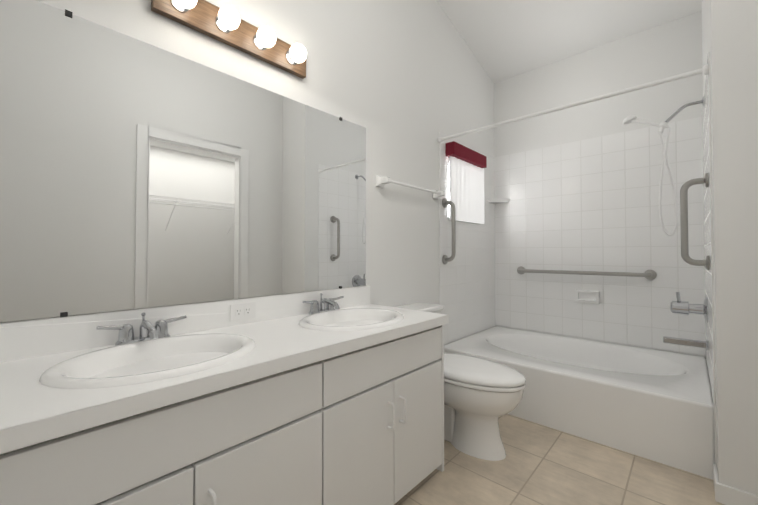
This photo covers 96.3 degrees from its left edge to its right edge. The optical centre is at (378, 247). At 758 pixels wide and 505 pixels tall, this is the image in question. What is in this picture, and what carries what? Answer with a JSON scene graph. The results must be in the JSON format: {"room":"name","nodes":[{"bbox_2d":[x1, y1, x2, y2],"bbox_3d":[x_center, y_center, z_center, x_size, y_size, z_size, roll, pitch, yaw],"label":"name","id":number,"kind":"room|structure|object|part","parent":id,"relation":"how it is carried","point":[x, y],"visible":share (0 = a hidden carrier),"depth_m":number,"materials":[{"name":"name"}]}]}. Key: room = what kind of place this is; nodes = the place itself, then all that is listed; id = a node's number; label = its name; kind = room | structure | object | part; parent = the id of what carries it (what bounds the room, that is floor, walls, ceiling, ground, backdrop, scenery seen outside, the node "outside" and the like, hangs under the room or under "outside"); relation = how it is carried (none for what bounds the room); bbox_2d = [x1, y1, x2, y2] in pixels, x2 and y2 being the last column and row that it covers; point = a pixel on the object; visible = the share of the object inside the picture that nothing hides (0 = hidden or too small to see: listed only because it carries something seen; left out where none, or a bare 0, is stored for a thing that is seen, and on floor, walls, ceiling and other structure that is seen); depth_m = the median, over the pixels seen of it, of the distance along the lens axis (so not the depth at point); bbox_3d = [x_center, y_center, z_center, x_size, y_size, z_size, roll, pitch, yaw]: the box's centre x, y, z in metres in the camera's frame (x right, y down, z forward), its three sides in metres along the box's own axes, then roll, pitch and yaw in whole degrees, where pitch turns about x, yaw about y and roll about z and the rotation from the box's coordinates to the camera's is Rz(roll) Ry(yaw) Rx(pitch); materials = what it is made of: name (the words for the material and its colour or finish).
{"room":"bathroom","nodes":[
{"label":"bathroom","id":0,"kind":"room"},
{"bbox_2d":[0,0,493,360],"bbox_3d":[-0.066,-0.993,2.292,0.160,4.300,3.820,-1,-1,42],"label":"wall","id":1,"kind":"structure","parent":0,"point":[403,82],"depth_m":2.27,"materials":[{"name":"white paint"}]},
{"bbox_2d":[0,0,365,321],"bbox_3d":[-0.652,-0.267,1.509,0.008,1.004,1.684,-1,-1,42],"label":"mirror","id":2,"kind":"object","parent":1,"relation":"attached to","point":[135,173],"visible":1,"depth_m":1.28,"materials":[{"name":"clear glass"}]},
{"bbox_2d":[151,0,306,78],"bbox_3d":[-0.588,-0.962,1.502,0.129,0.130,0.690,-1,-1,42],"label":"sconce","id":3,"kind":"object","parent":1,"relation":"attached to","point":[226,25],"visible":0.98,"depth_m":1.49,"materials":[{"name":"brown wood"}]},
{"bbox_2d":[376,175,444,198],"bbox_3d":[0.258,-0.430,2.451,0.085,0.068,0.733,-1,-1,42],"label":"towel rail","id":4,"kind":"object","parent":1,"relation":"attached to","point":[381,181],"visible":1,"depth_m":2.32,"materials":[{"name":"white ceramic"}]},
{"bbox_2d":[448,217,480,223],"bbox_3d":[0.739,-0.237,3.095,0.128,0.020,0.570,-1,-1,42],"label":"window sill","id":5,"kind":"structure","parent":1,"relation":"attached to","point":[465,221],"depth_m":3.05,"materials":[{"name":"white ceramic"}]},
{"bbox_2d":[449,156,484,223],"bbox_3d":[0.806,-0.514,3.056,0.035,0.563,0.616,-1,-1,42],"label":"window blind","id":6,"kind":"object","parent":1,"relation":"attached to","point":[466,189],"visible":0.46,"depth_m":3.04,"materials":[{"name":"white fabric"}]},
{"bbox_2d":[439,130,495,343],"bbox_3d":[0.816,-0.073,3.193,0.106,1.759,1.066,-1,-1,42],"label":"wall tile","id":7,"kind":"structure","parent":1,"relation":"attached to","point":[467,287],"depth_m":3.10,"materials":[{"name":"white tile"}]},
{"bbox_2d":[442,198,455,263],"bbox_3d":[0.581,-0.135,2.784,0.101,0.550,0.080,-1,-1,42],"label":"grab rail","id":8,"kind":"object","parent":7,"relation":"attached to","point":[445,258],"visible":1,"depth_m":2.75,"materials":[{"name":"silver metal"}]},
{"bbox_2d":[445,141,486,167],"bbox_3d":[0.791,-0.817,3.037,0.083,0.108,0.610,-1,-1,42],"label":"valance","id":9,"kind":"object","parent":7,"relation":"attached to","point":[462,152],"visible":0.9,"depth_m":2.94,"materials":[{"name":"red fabric"}]},
{"bbox_3d":[0.690,-0.526,3.155,0.040,0.555,0.545,-1,-1,42],"label":"window","id":10,"kind":"structure","parent":1,"relation":"in","visible":0},
{"bbox_2d":[449,165,449,215],"bbox_3d":[0.665,-0.526,3.177,0.005,0.555,0.545,-1,-1,42],"label":"window","id":11,"kind":"structure","parent":10,"relation":"attached to","point":[449,187],"depth_m":3.17,"materials":[{"name":"white"}]},
{"bbox_2d":[394,414,723,504],"bbox_3d":[1.052,1.179,1.233,3.270,0.080,4.020,-1,-1,42],"label":"floor","id":12,"kind":"structure","parent":0,"point":[539,464],"depth_m":1.68,"materials":[{"name":"tile"}]},
{"bbox_2d":[0,322,448,504],"bbox_3d":[-0.431,0.763,1.299,0.594,0.755,1.701,-1,-1,42],"label":"bathroom vanity","id":13,"kind":"object","parent":12,"relation":"on","point":[330,397],"depth_m":1.03,"materials":[{"name":"grey wood"}]},
{"bbox_2d":[0,302,447,445],"bbox_3d":[-0.433,0.364,1.315,0.583,0.047,1.715,-1,-1,42],"label":"countertop","id":14,"kind":"structure","parent":13,"relation":"on","point":[21,416],"depth_m":0.86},
{"bbox_2d":[92,314,187,345],"bbox_3d":[-0.795,0.290,1.169,0.160,0.095,0.267,-1,-1,42],"label":"faucet","id":15,"kind":"object","parent":14,"relation":"on","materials":[{"name":"silver metal"}]},
{"bbox_2d":[32,326,283,409],"bbox_3d":[-0.658,0.402,1.041,0.438,0.164,0.548,-1,-1,42],"label":"sink","id":16,"kind":"object","parent":14,"relation":"in","point":[70,375],"depth_m":1.05,"materials":[{"name":"white ceramic"}]},
{"bbox_2d":[230,302,255,320],"bbox_3d":[-0.608,0.287,1.520,0.008,0.072,0.116,-1,-1,42],"label":"electrical outlet plate","id":17,"kind":"object","parent":14,"relation":"attached to","point":[242,311],"visible":1,"depth_m":1.52,"materials":[{"name":"white plastic"}]},
{"bbox_2d":[300,294,343,313],"bbox_3d":[-0.259,0.300,1.756,0.160,0.095,0.267,-1,-1,42],"label":"faucet","id":18,"kind":"object","parent":14,"relation":"on","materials":[{"name":"silver metal"}]},
{"bbox_2d":[276,302,427,337],"bbox_3d":[-0.122,0.412,1.629,0.438,0.164,0.549,-1,-1,42],"label":"sink","id":19,"kind":"object","parent":14,"relation":"in","point":[353,319],"depth_m":1.71,"materials":[{"name":"white ceramic"}]},
{"bbox_2d":[397,302,525,460],"bbox_3d":[0.453,0.777,2.072,0.853,0.752,0.494,-1,-1,42],"label":"toilet","id":20,"kind":"object","parent":12,"relation":"on","point":[481,395],"visible":0.52,"depth_m":1.86,"materials":[{"name":"white ceramic"}]},
{"bbox_3d":[0.310,0.779,2.203,0.465,0.752,0.494,-1,-1,42],"label":"tank","id":21,"kind":"part","parent":20,"relation":"part of","materials":[{"name":"white ceramic"}]},
{"bbox_2d":[444,326,714,479],"bbox_3d":[1.435,0.981,2.603,1.586,0.362,1.081,-1,-1,42],"label":"bathtub","id":22,"kind":"object","parent":12,"relation":"on","point":[654,405],"visible":0.85,"depth_m":2.08,"materials":[{"name":"white ceramic"}]},
{"bbox_2d":[437,0,701,82],"bbox_3d":[1.052,-2.288,1.292,3.270,1.100,3.920,-1,-1,42],"label":"ceiling","id":23,"kind":"structure","parent":0,"point":[504,39],"depth_m":2.83,"materials":[{"name":"white paint"}]},
{"bbox_2d":[494,11,705,357],"bbox_3d":[2.285,-0.987,2.663,3.130,4.300,0.100,-1,-1,42],"label":"wall","id":24,"kind":"structure","parent":0,"point":[668,49],"depth_m":2.91,"materials":[{"name":"white paint"}]},
{"bbox_2d":[495,117,705,355],"bbox_3d":[1.800,-0.076,3.020,1.592,1.759,0.006,-1,-1,42],"label":"wall tile","id":25,"kind":"structure","parent":24,"relation":"attached to","point":[591,204],"depth_m":2.90,"materials":[{"name":"white tile"}]},
{"bbox_2d":[488,198,509,203],"bbox_3d":[1.220,-0.474,3.441,0.165,0.034,0.165,-1,-1,42],"label":"corner shelf","id":26,"kind":"object","parent":25,"relation":"attached to","point":[498,200],"visible":0.96,"depth_m":3.42,"materials":[{"name":"white ceramic"}]},
{"bbox_2d":[517,266,656,279],"bbox_3d":[1.748,0.221,2.989,1.080,0.080,0.102,-1,-1,42],"label":"grab rail","id":27,"kind":"object","parent":25,"relation":"attached to","point":[650,274],"visible":1,"depth_m":2.86,"materials":[{"name":"silver metal"}]},
{"bbox_2d":[575,290,599,303],"bbox_3d":[1.820,0.431,2.967,0.182,0.110,0.036,-1,-1,42],"label":"dish","id":28,"kind":"object","parent":25,"relation":"attached to","point":[587,296],"visible":1,"depth_m":2.96,"materials":[{"name":"white ceramic"}]},
{"bbox_2d":[701,0,757,494],"bbox_3d":[2.163,-1.001,1.847,0.548,4.300,1.270,-1,-1,42],"label":"wall","id":29,"kind":"structure","parent":0,"point":[730,36],"depth_m":1.50,"materials":[{"name":"white paint"}]},
{"bbox_2d":[702,52,716,464],"bbox_3d":[2.017,0.091,2.080,0.006,2.125,1.084,-1,-1,42],"label":"wall tile","id":30,"kind":"structure","parent":29,"relation":"attached to","point":[708,217],"depth_m":1.83,"materials":[{"name":"white tile"}]},
{"bbox_2d":[438,64,707,142],"bbox_3d":[1.077,-0.889,2.243,1.578,0.052,0.052,-1,-1,42],"label":"curtain rod","id":31,"kind":"object","parent":30,"relation":"attached to","point":[704,70],"visible":1,"depth_m":2.05,"materials":[{"name":"white plastic"}]},
{"bbox_2d":[623,96,704,235],"bbox_3d":[1.893,-0.510,2.269,0.418,0.876,0.084,-1,-1,42],"label":"shower","id":32,"kind":"object","parent":30,"relation":"attached to","point":[634,118],"visible":1,"depth_m":2.24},
{"bbox_2d":[663,336,708,349],"bbox_3d":[1.968,0.610,2.181,0.215,0.062,0.062,-1,-1,42],"label":"tub spout","id":33,"kind":"object","parent":30,"relation":"attached to","point":[686,342],"visible":1,"depth_m":2.16,"materials":[{"name":"silver metal"}]},
{"bbox_2d":[671,292,707,322],"bbox_3d":[1.983,0.379,2.171,0.175,0.181,0.160,-1,-1,42],"label":"tub valve","id":34,"kind":"object","parent":30,"relation":"attached to","point":[678,306],"visible":1,"depth_m":2.15,"materials":[{"name":"silver metal"}]},
{"bbox_2d":[680,173,709,269],"bbox_3d":[1.748,-0.140,1.880,0.116,0.530,0.080,-1,-1,42],"label":"grab rail","id":35,"kind":"object","parent":30,"relation":"attached to","point":[685,256],"visible":0.98,"depth_m":1.89,"materials":[{"name":"silver metal"}]},
{"bbox_2d":[713,477,757,504],"bbox_3d":[1.690,1.099,1.375,0.465,0.085,0.021,-1,-1,42],"label":"baseboard","id":36,"kind":"structure","parent":29,"relation":"attached to","point":[726,495],"depth_m":1.49,"materials":[{"name":"white wood"}]}
]}

